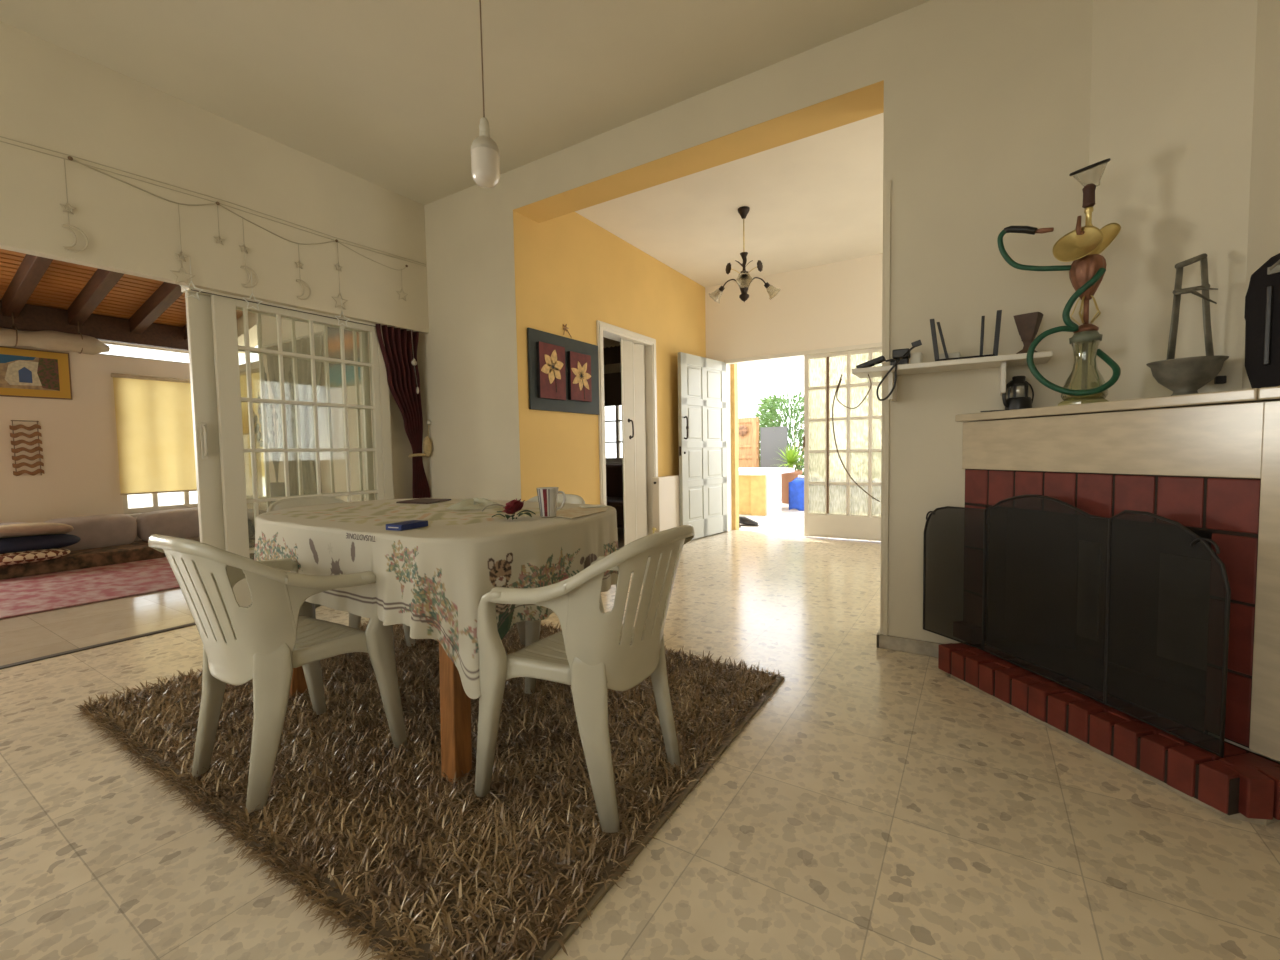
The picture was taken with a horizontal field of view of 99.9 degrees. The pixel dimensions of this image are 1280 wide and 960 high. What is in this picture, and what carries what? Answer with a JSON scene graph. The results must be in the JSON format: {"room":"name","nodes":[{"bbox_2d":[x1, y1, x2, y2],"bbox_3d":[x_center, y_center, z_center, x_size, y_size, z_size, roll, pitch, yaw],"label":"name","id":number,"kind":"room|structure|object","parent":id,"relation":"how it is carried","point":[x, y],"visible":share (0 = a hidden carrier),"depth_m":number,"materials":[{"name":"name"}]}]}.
{"room":"traditional dwelling","nodes":[
{"label":"traditional dwelling","id":0,"kind":"room"},
{"bbox_2d":[0,340,224,541],"bbox_3d":[-6.531,-0.368,4.353,0.200,2.500,5.280,1,4,32],"label":"wall","id":1,"kind":"structure","parent":0,"point":[81,477],"depth_m":5.44,"materials":[{"name":"beige paint"}]},
{"bbox_2d":[9,420,43,475],"bbox_3d":[-5.888,-0.306,5.171,0.020,0.530,0.200,1,4,32],"label":"wall hanging","id":2,"kind":"object","parent":1,"relation":"attached to","point":[38,448],"depth_m":5.16,"materials":[{"name":"brown wood"}]},
{"bbox_2d":[0,346,72,399],"bbox_3d":[-5.909,-1.022,5.116,0.023,0.465,0.700,1,4,32],"label":"framed print","id":3,"kind":"object","parent":1,"relation":"attached to","point":[28,373],"visible":1,"depth_m":5.20,"materials":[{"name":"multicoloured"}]},
{"bbox_2d":[0,300,213,350],"bbox_3d":[-6.372,-1.494,4.301,0.085,0.250,5.080,1,4,32],"label":"beam","id":4,"kind":"structure","parent":1,"relation":"attached to","point":[31,317],"depth_m":5.53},
{"bbox_2d":[96,342,188,363],"bbox_3d":[-5.425,-1.403,6.077,0.060,0.150,1.080,1,4,32],"label":"window","id":5,"kind":"structure","parent":1,"relation":"in","point":[106,343],"depth_m":5.95,"materials":[{"name":"white paint"}]},
{"bbox_2d":[111,373,196,494],"bbox_3d":[-5.304,-0.505,6.081,0.044,1.291,0.920,1,4,32],"label":"roller blind","id":6,"kind":"object","parent":1,"relation":"attached to","point":[154,419],"visible":0.7,"depth_m":5.96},
{"bbox_2d":[123,491,197,516],"bbox_3d":[-5.362,-0.390,6.119,0.150,1.540,0.910,1,4,32],"label":"window","id":7,"kind":"structure","parent":1,"relation":"in","point":[134,512],"depth_m":6.03,"materials":[{"name":"white paint"}]},
{"bbox_2d":[0,249,242,326],"bbox_3d":[-4.858,-1.969,3.216,3.827,0.781,5.300,1,4,32],"label":"ceiling","id":8,"kind":"structure","parent":0,"point":[62,282],"depth_m":5.11,"materials":[{"name":"brown wood"}]},
{"bbox_2d":[1,254,52,317],"bbox_3d":[-4.317,-1.942,4.016,3.899,0.920,0.090,1,4,32],"label":"beam","id":9,"kind":"structure","parent":8,"relation":"attached to","point":[32,268],"depth_m":4.62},
{"bbox_2d":[0,312,109,354],"bbox_3d":[-5.851,-1.371,4.850,0.244,0.342,1.550,1,4,32],"label":"awning","id":10,"kind":"object","parent":9,"relation":"hanging from","point":[46,339],"visible":1,"depth_m":5.12,"materials":[{"name":"fabric"}]},
{"bbox_2d":[67,269,123,325],"bbox_3d":[-4.090,-1.965,4.377,3.899,0.920,0.090,1,4,32],"label":"beam","id":11,"kind":"structure","parent":8,"relation":"attached to","point":[101,283],"depth_m":4.98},
{"bbox_2d":[129,282,182,333],"bbox_3d":[-3.846,-1.990,4.766,3.899,0.920,0.090,1,4,32],"label":"beam","id":12,"kind":"structure","parent":8,"relation":"attached to","point":[167,293],"depth_m":5.38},
{"bbox_2d":[0,21,428,498],"bbox_3d":[-3.238,-0.575,2.277,0.280,3.020,5.280,1,4,32],"label":"wall","id":13,"kind":"structure","parent":0,"point":[53,97],"depth_m":3.05,"materials":[{"name":"paint"}]},
{"bbox_2d":[0,622,195,668],"bbox_3d":[-2.951,0.907,2.882,0.045,0.026,3.450,1,4,32],"label":"door track","id":14,"kind":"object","parent":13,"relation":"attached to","point":[193,623],"depth_m":2.89,"materials":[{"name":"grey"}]},
{"bbox_2d":[0,136,425,309],"bbox_3d":[-2.964,-1.341,2.402,0.020,0.566,4.665,1,4,32],"label":"garland","id":15,"kind":"object","parent":13,"relation":"attached to","point":[69,157],"visible":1,"depth_m":3.08,"materials":[{"name":"beige"}]},
{"bbox_2d":[185,292,374,549],"bbox_3d":[-2.350,-0.160,3.681,0.077,1.953,1.105,1,4,32],"label":"door","id":16,"kind":"structure","parent":13,"relation":"in","point":[198,313],"depth_m":3.29,"materials":[{"name":"wood"}]},
{"bbox_2d":[238,313,367,549],"bbox_3d":[-2.347,-0.189,3.716,0.028,1.818,0.950,1,4,32],"label":"grille","id":17,"kind":"object","parent":16,"relation":"attached to","point":[362,335],"depth_m":3.85,"materials":[{"name":"white metal"}]},
{"bbox_2d":[191,289,375,326],"bbox_3d":[-2.303,-1.135,3.611,0.006,0.004,1.150,1,4,32],"label":"door track","id":18,"kind":"object","parent":13,"relation":"attached to","point":[191,289],"visible":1,"depth_m":3.50,"materials":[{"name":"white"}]},
{"bbox_2d":[181,286,393,498],"bbox_3d":[-2.314,-0.166,3.717,0.110,2.020,1.235,1,4,32],"label":"door frame","id":19,"kind":"structure","parent":13,"relation":"attached to","point":[384,388],"depth_m":4.15,"materials":[{"name":"wood"}]},
{"bbox_2d":[211,295,383,606],"bbox_3d":[-2.276,-0.163,3.721,0.040,1.953,1.040,1,4,32],"label":"door","id":20,"kind":"structure","parent":13,"relation":"in","point":[224,320],"depth_m":3.39,"materials":[{"name":"wood"}]},
{"bbox_2d":[238,308,377,552],"bbox_3d":[-2.258,-0.192,3.746,0.028,1.818,0.885,1,4,32],"label":"grille","id":21,"kind":"object","parent":20,"relation":"attached to","point":[372,343],"depth_m":3.64,"materials":[{"name":"white metal"}]},
{"bbox_2d":[376,324,431,497],"bbox_3d":[-1.873,-0.225,4.312,0.122,1.940,0.434,1,4,38],"label":"curtain","id":22,"kind":"object","parent":13,"relation":"hanging from","point":[398,351],"visible":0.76,"depth_m":4.30,"materials":[{"name":"red fabric"}]},
{"bbox_2d":[0,0,930,286],"bbox_3d":[0.066,-2.193,2.124,6.000,0.185,8.700,1,4,32],"label":"ceiling","id":23,"kind":"structure","parent":0,"point":[388,94],"depth_m":2.93,"materials":[{"name":"paint"}]},
{"bbox_2d":[471,0,499,187],"bbox_3d":[-0.600,-1.625,2.046,0.107,0.988,0.107,1,4,32],"label":"pendant bulb","id":24,"kind":"object","parent":23,"relation":"hanging from","point":[485,154],"visible":1,"depth_m":2.04,"materials":[{"name":"white"}]},
{"bbox_2d":[709,206,780,302],"bbox_3d":[0.812,-1.856,4.467,0.576,0.760,0.603,1,4,32],"label":"chandelier","id":25,"kind":"object","parent":23,"relation":"hanging from","point":[743,211],"visible":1,"depth_m":4.44,"materials":[{"name":"black metal"}]},
{"bbox_2d":[513,210,705,504],"bbox_3d":[-0.094,-0.771,5.318,0.143,2.985,3.217,1,4,32],"label":"wall","id":26,"kind":"structure","parent":0,"point":[570,270],"depth_m":4.58,"materials":[{"name":"paint"}]},
{"bbox_2d":[527,327,598,414],"bbox_3d":[-0.582,-0.849,4.347,0.052,0.600,0.860,1,4,32],"label":"flower picture","id":27,"kind":"object","parent":26,"relation":"attached to","point":[563,372],"visible":1,"depth_m":4.27,"materials":[{"name":"wood"}]},
{"bbox_2d":[596,320,657,534],"bbox_3d":[-0.152,-0.349,5.220,0.180,2.155,1.000,1,4,32],"label":"door frame","id":28,"kind":"structure","parent":26,"relation":"attached to","point":[606,330],"depth_m":5.50,"materials":[{"name":"white paint"}]},
{"bbox_2d":[620,338,646,545],"bbox_3d":[-0.022,-0.325,5.335,0.136,2.060,0.499,1,4,32],"label":"door","id":29,"kind":"structure","parent":26,"relation":"in","point":[632,355],"depth_m":5.31,"materials":[{"name":"white paint"}]},
{"bbox_2d":[0,528,1279,959],"bbox_3d":[-1.570,0.912,3.358,10.000,0.120,8.720,1,4,32],"label":"floor","id":30,"kind":"structure","parent":0,"point":[882,805],"depth_m":1.41,"materials":[{"name":"tile"}]},
{"bbox_2d":[0,540,165,579],"bbox_3d":[-6.250,0.836,3.946,0.720,0.130,4.400,1,4,32],"label":"mattress","id":31,"kind":"object","parent":30,"relation":"on","point":[139,550],"visible":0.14,"depth_m":5.05,"materials":[{"name":"fabric"}]},
{"bbox_2d":[0,548,70,565],"bbox_3d":[-5.400,0.668,4.679,0.409,0.110,0.621,1,4,32],"label":"cushion","id":32,"kind":"object","parent":31,"relation":"on","point":[13,558],"visible":0.79,"depth_m":4.62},
{"bbox_2d":[0,534,80,553],"bbox_3d":[-5.465,0.569,4.761,0.444,0.150,0.719,1,4,32],"label":"cushion","id":33,"kind":"object","parent":32,"relation":"on","point":[51,541],"visible":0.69,"depth_m":4.71,"materials":[{"name":"blue fabric"}]},
{"bbox_2d":[0,523,73,537],"bbox_3d":[-5.456,0.458,4.772,0.482,0.173,0.602,1,4,32],"label":"cushion","id":34,"kind":"object","parent":33,"relation":"on","point":[25,529],"visible":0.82,"depth_m":4.69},
{"bbox_2d":[43,514,136,550],"bbox_3d":[-5.505,0.527,5.394,0.226,0.332,0.675,1,4,32],"label":"bolster","id":35,"kind":"object","parent":31,"relation":"on","point":[96,531],"visible":0.74,"depth_m":5.39,"materials":[{"name":"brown fabric"}]},
{"bbox_2d":[136,507,199,541],"bbox_3d":[-5.117,0.488,6.012,0.226,0.332,0.745,1,4,32],"label":"bolster","id":36,"kind":"object","parent":31,"relation":"on","point":[180,523],"visible":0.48,"depth_m":5.85,"materials":[{"name":"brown fabric"}]},
{"bbox_2d":[0,557,179,618],"bbox_3d":[-5.056,0.898,3.491,1.710,0.012,3.650,1,4,32],"label":"rug","id":37,"kind":"object","parent":30,"relation":"on","point":[19,596],"visible":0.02,"depth_m":4.26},
{"bbox_2d":[249,538,254,558],"bbox_3d":[-4.172,0.710,5.662,0.920,0.130,0.660,1,4,32],"label":"mattress","id":38,"kind":"object","parent":30,"relation":"on","point":[251,540],"visible":0.03,"depth_m":5.38,"materials":[{"name":"fabric"}]},
{"bbox_2d":[247,509,265,538],"bbox_3d":[-4.265,0.482,5.941,0.540,0.309,0.201,1,4,32],"label":"bolster","id":39,"kind":"object","parent":38,"relation":"on","point":[250,512],"visible":0.26,"depth_m":5.79,"materials":[{"name":"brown fabric"}]},
{"bbox_2d":[253,365,294,511],"bbox_3d":[-3.462,-0.179,5.205,0.635,1.930,0.273,0,3,20],"label":"dried branches","id":40,"kind":"object","parent":30,"relation":"on","point":[277,489],"visible":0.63,"depth_m":5.17,"materials":[{"name":"grey"}]},
{"bbox_2d":[266,482,284,511],"bbox_3d":[-3.511,0.406,5.240,0.238,0.760,0.238,1,4,32],"label":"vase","id":41,"kind":"object","parent":30,"relation":"on","point":[277,489],"depth_m":5.16,"materials":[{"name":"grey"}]},
{"bbox_2d":[72,618,784,959],"bbox_3d":[-0.815,0.866,2.252,2.420,0.060,1.790,1,4,32],"label":"shag rug","id":42,"kind":"object","parent":30,"relation":"on","point":[415,864],"visible":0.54,"depth_m":1.57,"materials":[{"name":"brown carpet"}]},
{"bbox_2d":[148,534,407,812],"bbox_3d":[-1.146,0.520,1.698,0.536,0.767,0.540,1,3,30],"label":"armchair","id":43,"kind":"object","parent":42,"relation":"on","point":[280,632],"visible":0.99,"depth_m":1.53,"materials":[{"name":"plastic"}]},
{"bbox_2d":[267,496,414,646],"bbox_3d":[-1.521,0.475,2.673,0.540,0.767,0.536,1,4,32],"label":"armchair","id":44,"kind":"object","parent":42,"relation":"on","point":[354,620],"visible":0.03,"depth_m":2.77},
{"bbox_2d":[289,643,471,783],"bbox_3d":[-0.916,0.510,2.378,1.623,0.739,0.996,1,4,32],"label":"dining table","id":45,"kind":"object","parent":42,"relation":"on","point":[455,705],"visible":0.06,"depth_m":1.64,"materials":[{"name":"brown wood"}]},
{"bbox_2d":[254,498,617,698],"bbox_3d":[-0.906,0.353,2.362,1.736,0.440,1.116,1,4,32],"label":"tablecloth","id":46,"kind":"object","parent":45,"relation":"on","point":[432,579],"visible":0.73,"depth_m":1.72,"materials":[{"name":"white fabric"}]},
{"bbox_2d":[386,520,427,530],"bbox_3d":[-0.775,0.150,1.793,0.068,0.019,0.117,0,3,23],"label":"box","id":47,"kind":"object","parent":46,"relation":"on","point":[411,524],"visible":1,"depth_m":1.76,"materials":[{"name":"blue"}]},
{"bbox_2d":[396,498,450,503],"bbox_3d":[-1.127,0.109,2.803,0.244,0.007,0.210,0,3,21],"label":"leather folder","id":48,"kind":"object","parent":46,"relation":"on","point":[420,500],"visible":1,"depth_m":2.76,"materials":[{"name":"brown"}]},
{"bbox_2d":[445,498,502,509],"bbox_3d":[-0.749,0.102,2.431,0.241,0.044,0.220,1,4,32],"label":"plastic bag","id":49,"kind":"object","parent":46,"relation":"on","point":[476,503],"visible":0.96,"depth_m":2.38,"materials":[{"name":"beige"}]},
{"bbox_2d":[492,498,535,519],"bbox_3d":[-0.513,0.103,2.062,0.134,0.072,0.309,-4,4,-42],"label":"rose","id":50,"kind":"object","parent":46,"relation":"on","point":[513,506],"visible":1,"depth_m":1.99,"materials":[{"name":"red plant"}]},
{"bbox_2d":[537,487,565,517],"bbox_3d":[-0.343,0.085,2.041,0.101,0.110,0.083,1,4,32],"label":"striped mug","id":51,"kind":"object","parent":46,"relation":"on","point":[547,496],"visible":1,"depth_m":2.02,"materials":[{"name":"grey ceramic"}]},
{"bbox_2d":[556,506,609,518],"bbox_3d":[-0.241,0.128,2.198,0.188,0.004,0.422,0,3,25],"label":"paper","id":52,"kind":"object","parent":46,"relation":"on","point":[576,512],"visible":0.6,"depth_m":2.16,"materials":[{"name":"paper"}]},
{"bbox_2d":[516,494,584,693],"bbox_3d":[-0.526,0.466,2.517,0.536,0.767,0.540,1,4,32],"label":"armchair","id":53,"kind":"object","parent":42,"relation":"on","point":[529,631],"visible":0.02,"depth_m":2.21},
{"bbox_2d":[475,524,694,832],"bbox_3d":[-0.121,0.507,1.599,0.540,0.767,0.536,1,4,32],"label":"armchair","id":54,"kind":"object","parent":42,"relation":"on","point":[593,653],"visible":1,"depth_m":1.42,"materials":[{"name":"plastic"}]},
{"bbox_2d":[606,464,623,527],"bbox_3d":[-0.582,0.173,6.994,1.800,0.740,0.800,1,4,32],"label":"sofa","id":55,"kind":"object","parent":30,"relation":"on","point":[614,472],"visible":0.02,"depth_m":7.03,"materials":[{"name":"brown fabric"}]},
{"bbox_2d":[652,475,679,532],"bbox_3d":[0.349,0.322,5.811,0.080,0.735,0.831,1,4,32],"label":"radiator","id":56,"kind":"object","parent":30,"relation":"on","point":[665,489],"visible":0.7,"depth_m":5.60,"materials":[{"name":"white metal"}]},
{"bbox_2d":[938,386,1279,824],"bbox_3d":[1.658,0.298,1.947,0.504,1.145,1.176,-2,3,-13],"label":"fireplace","id":57,"kind":"object","parent":30,"relation":"on","point":[1208,463],"visible":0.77,"depth_m":1.63,"materials":[{"name":"paint"}]},
{"bbox_2d":[1002,376,1033,409],"bbox_3d":[1.602,-0.366,2.280,0.099,0.146,0.099,-4,4,-44],"label":"lantern","id":58,"kind":"object","parent":57,"relation":"on","point":[1018,398],"visible":0.93,"depth_m":2.26,"materials":[{"name":"black metal"}]},
{"bbox_2d":[997,158,1120,405],"bbox_3d":[1.566,-0.722,2.029,0.370,0.886,0.180,1,4,32],"label":"hookah","id":59,"kind":"object","parent":57,"relation":"on","point":[1083,246],"visible":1,"depth_m":1.98,"materials":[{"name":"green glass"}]},
{"bbox_2d":[1082,183,1095,207],"bbox_3d":[1.644,-1.038,1.971,0.040,0.080,0.040,1,4,32],"label":"clay bowl","id":60,"kind":"object","parent":59,"relation":"on","point":[1088,190],"depth_m":1.96,"materials":[{"name":"brown"}]},
{"bbox_2d":[1069,158,1110,175],"bbox_3d":[1.639,-1.114,1.964,0.115,0.099,0.112,1,4,32],"label":"bowl","id":61,"kind":"object","parent":59,"relation":"on","point":[1099,163],"depth_m":1.93,"materials":[{"name":"black metal"}]},
{"bbox_2d":[923,494,1230,757],"bbox_3d":[1.487,0.395,2.003,0.052,0.680,1.115,-2,3,-13],"label":"fire screen","id":62,"kind":"object","parent":57,"relation":"on","point":[1128,612],"visible":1,"depth_m":1.81,"materials":[{"name":"black metal"}]},
{"bbox_2d":[1146,253,1228,395],"bbox_3d":[1.816,-0.508,1.784,0.197,0.475,0.194,1,4,32],"label":"bronze brazier","id":63,"kind":"object","parent":57,"relation":"on","point":[1182,376],"visible":0.83,"depth_m":1.77,"materials":[{"name":"black metal"}]},
{"bbox_2d":[1146,355,1228,395],"bbox_3d":[1.818,-0.334,1.794,0.194,0.126,0.194,1,4,32],"label":"bowl","id":64,"kind":"object","parent":63,"relation":"on","point":[1182,376],"depth_m":1.75,"materials":[{"name":"grey metal"}]},
{"bbox_2d":[1244,253,1279,387],"bbox_3d":[1.849,-0.447,1.466,0.141,0.385,0.256,-2,3,-13],"label":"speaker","id":65,"kind":"object","parent":57,"relation":"on","point":[1262,298],"visible":0.98,"depth_m":1.53},
{"bbox_2d":[237,0,1092,643],"bbox_3d":[-1.391,-0.807,4.380,8.874,3.200,0.263,1,4,32],"label":"wall","id":66,"kind":"structure","parent":0,"point":[987,102],"depth_m":2.54,"materials":[{"name":"paint"}]},
{"bbox_2d":[240,368,262,434],"bbox_3d":[-4.514,-0.877,6.151,0.860,0.721,0.044,1,4,32],"label":"roller blind","id":67,"kind":"object","parent":66,"relation":"attached to","point":[255,378],"visible":0.3,"depth_m":6.10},
{"bbox_2d":[243,434,265,505],"bbox_3d":[-4.454,-0.486,6.218,0.900,1.530,0.150,1,4,32],"label":"window","id":68,"kind":"structure","parent":66,"relation":"in","point":[257,445],"depth_m":6.25,"materials":[{"name":"white paint"}]},
{"bbox_2d":[248,434,264,476],"bbox_3d":[-4.394,-0.418,6.249,0.670,0.770,0.024,1,4,32],"label":"cafe curtain","id":69,"kind":"object","parent":68,"relation":"hanging from","point":[262,453],"visible":0.11,"depth_m":6.28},
{"bbox_2d":[263,331,327,347],"bbox_3d":[-3.505,-1.418,5.440,1.250,0.024,0.024,1,4,32],"label":"curtain rod","id":70,"kind":"object","parent":66,"relation":"attached to","point":[321,332],"visible":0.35,"depth_m":5.39,"materials":[{"name":"beige metal"}]},
{"bbox_2d":[266,334,322,495],"bbox_3d":[-3.493,-0.489,5.491,1.160,1.820,0.050,1,4,32],"label":"sheer curtain","id":71,"kind":"object","parent":70,"relation":"hanging from","point":[303,345],"visible":0.44,"depth_m":5.40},
{"bbox_2d":[327,327,360,388],"bbox_3d":[-2.739,-1.174,5.029,0.650,0.590,0.028,1,4,32],"label":"seascape painting","id":72,"kind":"object","parent":66,"relation":"attached to","point":[335,374],"visible":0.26,"depth_m":5.07},
{"bbox_2d":[514,80,883,222],"bbox_3d":[0.193,-2.044,3.313,2.442,0.243,0.265,1,4,32],"label":"beam","id":73,"kind":"structure","parent":66,"relation":"attached to","point":[867,101],"depth_m":3.14,"materials":[{"name":"paint"}]},
{"bbox_2d":[883,180,890,634],"bbox_3d":[1.203,-0.327,2.622,0.020,2.202,0.012,1,4,32],"label":"trim","id":74,"kind":"structure","parent":66,"relation":"attached to","point":[888,182],"depth_m":2.62,"materials":[{"name":"paint"}]},
{"bbox_2d":[876,629,941,657],"bbox_3d":[1.423,0.801,2.715,0.386,0.068,0.289,1,4,32],"label":"baseboard","id":75,"kind":"structure","parent":66,"relation":"attached to","point":[914,646],"depth_m":2.62,"materials":[{"name":"beige stone"}]},
{"bbox_2d":[852,351,1052,401],"bbox_3d":[1.356,-0.469,2.396,0.745,0.200,0.214,1,4,32],"label":"wall shelf","id":76,"kind":"object","parent":66,"relation":"attached to","point":[1002,361],"depth_m":2.34,"materials":[{"name":"white paint"}]},
{"bbox_2d":[832,374,879,501],"bbox_3d":[1.057,-0.199,2.638,0.229,0.618,0.075,-2,3,-17],"label":"cable","id":77,"kind":"object","parent":76,"relation":"hanging from","point":[841,374],"visible":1,"depth_m":2.64,"materials":[{"name":"brown plastic"}]},
{"bbox_2d":[876,340,921,400],"bbox_3d":[1.161,-0.489,2.415,0.178,0.263,0.074,1,4,32],"label":"cable","id":78,"kind":"object","parent":76,"relation":"hanging from","point":[916,343],"visible":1,"depth_m":2.40,"materials":[{"name":"black plastic"}]},
{"bbox_2d":[890,348,909,364],"bbox_3d":[1.190,-0.558,2.463,0.080,0.074,0.050,1,4,32],"label":"power adapter","id":79,"kind":"object","parent":76,"relation":"on","point":[896,354],"visible":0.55,"depth_m":2.44,"materials":[{"name":"black plastic"}]},
{"bbox_2d":[910,352,922,363],"bbox_3d":[1.255,-0.547,2.441,0.047,0.056,0.060,1,4,32],"label":"plug","id":80,"kind":"object","parent":76,"relation":"on","point":[917,357],"visible":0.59,"depth_m":2.42,"materials":[{"name":"beige plastic"}]},
{"bbox_2d":[939,352,959,358],"bbox_3d":[1.396,-0.545,2.429,0.085,0.050,0.050,1,4,32],"label":"adapter","id":81,"kind":"object","parent":76,"relation":"on","point":[954,354],"visible":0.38,"depth_m":2.40,"materials":[{"name":"beige plastic"}]},
{"bbox_2d":[930,310,1001,360],"bbox_3d":[1.408,-0.612,2.335,0.264,0.192,0.110,1,4,32],"label":"router","id":82,"kind":"object","parent":76,"relation":"on","point":[999,312],"visible":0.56,"depth_m":2.33,"materials":[{"name":"black plastic"}]},
{"bbox_2d":[1014,312,1042,353],"bbox_3d":[1.610,-0.598,2.233,0.091,0.168,0.091,-4,4,-43],"label":"incense burner","id":83,"kind":"object","parent":76,"relation":"on","point":[1028,324],"visible":0.79,"depth_m":2.21,"materials":[{"name":"brown ceramic"}]},
{"bbox_2d":[1014,312,1042,339],"bbox_3d":[1.609,-0.629,2.232,0.091,0.106,0.091,-4,4,-40],"label":"cup","id":84,"kind":"object","parent":76,"relation":"on","point":[1028,324],"depth_m":2.21,"materials":[{"name":"brown wood"}]},
{"bbox_2d":[705,253,882,529],"bbox_3d":[2.821,-0.831,5.507,4.882,2.985,0.200,1,4,32],"label":"wall","id":85,"kind":"structure","parent":0,"point":[837,304],"depth_m":5.99,"materials":[{"name":"beige paint"}]},
{"bbox_2d":[677,352,726,538],"bbox_3d":[0.753,-0.371,6.152,0.100,2.040,0.951,1,4,39],"label":"entrance door","id":86,"kind":"structure","parent":85,"relation":"in","point":[701,380],"depth_m":6.11,"materials":[{"name":"white paint"}]},
{"bbox_2d":[731,364,738,529],"bbox_3d":[1.180,-0.460,6.748,0.070,2.230,0.120,1,4,32],"label":"door frame","id":87,"kind":"structure","parent":85,"relation":"attached to","point":[734,367],"depth_m":6.71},
{"bbox_2d":[724,342,881,531],"bbox_3d":[1.854,-0.393,6.069,1.905,2.085,0.100,1,4,32],"label":"door frame","id":88,"kind":"structure","parent":85,"relation":"attached to","point":[871,345],"depth_m":6.29,"materials":[{"name":"white paint"}]},
{"bbox_2d":[803,347,881,540],"bbox_3d":[2.243,-0.370,5.835,0.927,2.030,0.057,1,4,32],"label":"glazed door","id":89,"kind":"structure","parent":85,"relation":"in","point":[828,525],"depth_m":5.86,"materials":[{"name":"white paint"}]},
{"bbox_2d":[1083,0,1257,400],"bbox_3d":[1.887,-0.646,1.971,0.360,3.020,0.358,1,4,32],"label":"wall","id":90,"kind":"structure","parent":0,"point":[1172,81],"depth_m":1.92,"materials":[{"name":"paint"}]},
{"bbox_2d":[1242,0,1279,762],"bbox_3d":[0.817,-0.511,-0.260,0.200,3.020,5.280,1,4,32],"label":"wall","id":91,"kind":"structure","parent":0,"point":[1264,201],"depth_m":1.63,"materials":[{"name":"paint"}]},
{"bbox_3d":[-1.542,-0.666,6.504,3.568,2.700,3.157,1,4,32],"label":"wall","id":92,"kind":"structure","parent":0,"visible":0},
{"bbox_2d":[603,345,621,405],"bbox_3d":[-0.379,-1.423,7.296,1.100,0.830,0.027,1,4,32],"label":"blind","id":93,"kind":"object","parent":92,"relation":"attached to","point":[612,355],"visible":0.29,"depth_m":7.29,"materials":[{"name":"brown"}]},
{"bbox_2d":[603,338,619,347],"bbox_3d":[-0.399,-1.858,7.254,1.100,0.138,0.008,1,4,32],"label":"scalloped valance","id":94,"kind":"object","parent":93,"relation":"attached to","point":[607,342],"visible":0.23,"depth_m":7.26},
{"bbox_2d":[605,405,622,463],"bbox_3d":[-0.321,-1.009,7.400,1.080,1.590,0.150,1,4,32],"label":"window","id":95,"kind":"structure","parent":92,"relation":"in","point":[618,460],"depth_m":7.42,"materials":[{"name":"white paint"}]},
{"label":"outside","id":96,"kind":"structure","parent":0,"visible":0},
{"bbox_2d":[127,462,880,507],"bbox_3d":[-0.239,0.850,9.067,70.000,0.360,75.000,1,4,32],"label":"ground","id":97,"kind":"structure","parent":96,"point":[172,498],"depth_m":16.59,"materials":[{"name":"white"}]},
{"bbox_2d":[739,503,880,533],"bbox_3d":[3.154,0.510,9.768,13.000,0.090,7.180,1,4,32],"label":"floor","id":98,"kind":"structure","parent":97,"relation":"on","point":[791,521],"depth_m":7.71,"materials":[{"name":"tile"}]},
{"bbox_2d":[739,516,758,526],"bbox_3d":[1.465,0.558,7.295,0.280,0.130,0.088,0,3,21],"label":"shoe","id":99,"kind":"object","parent":98,"relation":"on","point":[744,521],"visible":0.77,"depth_m":7.27,"materials":[{"name":"black plastic"}]},
{"bbox_2d":[738,417,759,467],"bbox_3d":[1.555,-0.460,11.505,2.020,1.660,0.152,1,4,32],"label":"wooden gate","id":100,"kind":"object","parent":98,"relation":"on","point":[748,428],"visible":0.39,"depth_m":11.05,"materials":[{"name":"brown wood"}]},
{"bbox_2d":[739,468,794,515],"bbox_3d":[0.993,0.150,9.793,3.300,0.700,1.490,1,4,32],"label":"bench","id":101,"kind":"object","parent":98,"relation":"on","point":[760,489],"visible":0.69,"depth_m":8.53,"materials":[{"name":"white stone"}]},
{"bbox_2d":[760,426,787,467],"bbox_3d":[2.700,-0.325,10.850,0.540,1.480,0.060,1,4,32],"label":"fence panel","id":102,"kind":"object","parent":98,"relation":"on","point":[772,440],"visible":0.64,"depth_m":10.81,"materials":[{"name":"grey"}]},
{"bbox_2d":[775,444,802,503],"bbox_3d":[2.894,-0.146,10.301,0.793,1.173,0.801,1,4,32],"label":"yucca","id":103,"kind":"object","parent":98,"relation":"on","point":[790,455],"visible":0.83,"depth_m":10.20,"materials":[{"name":"green plant"}]},
{"bbox_2d":[781,470,802,503],"bbox_3d":[2.888,0.130,10.312,0.437,0.620,0.437,1,4,32],"label":"pot","id":104,"kind":"object","parent":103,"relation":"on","point":[786,478],"depth_m":10.18,"materials":[{"name":"brown ceramic"}]},
{"bbox_2d":[754,390,832,479],"bbox_3d":[3.212,-0.753,11.476,1.830,2.258,1.794,1,4,32],"label":"bush","id":105,"kind":"object","parent":98,"relation":"on","point":[767,418],"visible":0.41,"depth_m":11.07,"materials":[{"name":"green plant"}]},
{"bbox_2d":[789,477,880,513],"bbox_3d":[3.409,0.253,8.929,1.687,0.562,0.702,1,4,32],"label":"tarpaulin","id":106,"kind":"object","parent":98,"relation":"on","point":[796,487],"visible":0.47,"depth_m":8.78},
{"bbox_2d":[840,352,881,477],"bbox_3d":[5.127,-1.074,10.530,2.294,2.935,2.268,1,4,32],"label":"bush","id":107,"kind":"object","parent":98,"relation":"on","point":[877,461],"visible":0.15,"depth_m":10.61,"materials":[{"name":"green plant"}]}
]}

